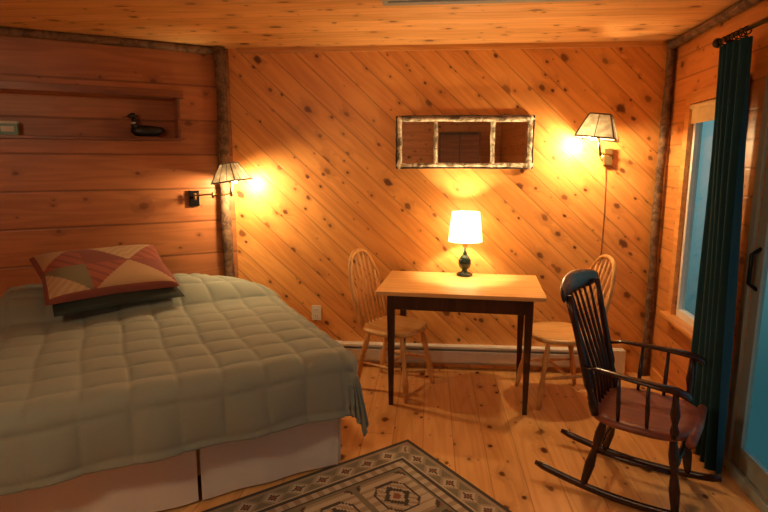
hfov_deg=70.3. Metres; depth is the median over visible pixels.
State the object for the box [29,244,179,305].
throw pillow
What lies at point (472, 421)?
floor
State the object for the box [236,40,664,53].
trim
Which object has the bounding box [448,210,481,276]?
table lamp
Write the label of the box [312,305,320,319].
wall outlet
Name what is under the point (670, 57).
trim
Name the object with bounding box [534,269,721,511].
rocking chair
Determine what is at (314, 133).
wall
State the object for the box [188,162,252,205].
wall sconce
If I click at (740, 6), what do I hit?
trim
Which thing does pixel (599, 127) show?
wall sconce
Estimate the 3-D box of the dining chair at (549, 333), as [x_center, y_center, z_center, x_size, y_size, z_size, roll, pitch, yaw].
[1.205,0.470,3.595,0.532,0.956,0.430,-1,10,-7]
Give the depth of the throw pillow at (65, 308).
3.20 m
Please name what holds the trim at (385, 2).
attached to the ceiling
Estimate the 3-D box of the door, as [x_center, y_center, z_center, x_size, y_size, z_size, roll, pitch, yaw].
[1.629,0.229,1.611,0.100,2.100,2.150,1,10,8]
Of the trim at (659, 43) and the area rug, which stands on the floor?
the area rug
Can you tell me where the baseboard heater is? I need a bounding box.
[335,340,625,373]
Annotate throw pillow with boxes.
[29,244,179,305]
[52,287,183,316]
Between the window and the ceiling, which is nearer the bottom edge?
the window
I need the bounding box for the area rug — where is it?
[201,439,511,511]
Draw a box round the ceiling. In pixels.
[0,0,738,48]
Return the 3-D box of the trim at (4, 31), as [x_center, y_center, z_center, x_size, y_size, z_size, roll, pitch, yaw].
[-2.455,-1.334,3.198,2.949,0.066,0.063,-5,11,-27]
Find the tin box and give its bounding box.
[0,121,19,134]
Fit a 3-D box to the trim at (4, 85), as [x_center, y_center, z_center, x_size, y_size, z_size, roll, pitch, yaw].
[-2.095,-0.916,3.461,1.570,0.342,0.060,-5,11,-27]
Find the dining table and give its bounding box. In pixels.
[375,271,546,414]
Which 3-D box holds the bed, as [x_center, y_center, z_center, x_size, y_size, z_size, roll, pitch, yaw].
[-1.262,0.636,3.082,1.763,0.797,1.864,-5,11,-27]
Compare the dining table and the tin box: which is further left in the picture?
the tin box
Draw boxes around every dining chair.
[348,248,434,403]
[515,255,615,409]
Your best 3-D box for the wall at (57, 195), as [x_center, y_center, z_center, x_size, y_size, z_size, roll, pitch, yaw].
[-2.490,-0.225,3.503,3.000,2.350,0.170,-5,11,-27]
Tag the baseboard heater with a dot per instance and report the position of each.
(438, 353)
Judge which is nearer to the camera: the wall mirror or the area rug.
the area rug
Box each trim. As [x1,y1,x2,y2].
[0,26,213,54]
[0,80,183,140]
[213,46,234,276]
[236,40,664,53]
[382,0,602,5]
[642,40,675,376]
[668,0,763,48]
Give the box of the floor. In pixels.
[157,364,760,511]
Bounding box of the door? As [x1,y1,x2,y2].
[723,67,767,511]
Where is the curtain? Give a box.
[691,36,752,473]
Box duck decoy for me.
[122,113,164,137]
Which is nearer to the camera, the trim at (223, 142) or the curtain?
the curtain
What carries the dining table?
on the floor
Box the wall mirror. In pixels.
[395,115,534,168]
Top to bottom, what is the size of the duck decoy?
0.188 m
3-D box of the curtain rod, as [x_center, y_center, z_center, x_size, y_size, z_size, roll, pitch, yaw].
[1.564,-0.868,1.502,0.140,0.052,2.690,1,10,8]
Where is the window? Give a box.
[659,75,750,341]
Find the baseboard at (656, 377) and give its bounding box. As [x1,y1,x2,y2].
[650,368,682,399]
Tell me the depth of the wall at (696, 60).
3.37 m
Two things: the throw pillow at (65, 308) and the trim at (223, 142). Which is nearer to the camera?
the throw pillow at (65, 308)
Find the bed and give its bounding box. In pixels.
[0,273,368,511]
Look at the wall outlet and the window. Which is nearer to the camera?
the window
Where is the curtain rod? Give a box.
[712,17,767,47]
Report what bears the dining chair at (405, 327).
on the floor
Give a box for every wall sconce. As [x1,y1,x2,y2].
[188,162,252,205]
[574,112,618,306]
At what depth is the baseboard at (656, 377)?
3.82 m
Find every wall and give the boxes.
[0,35,238,296]
[228,41,666,372]
[647,0,767,500]

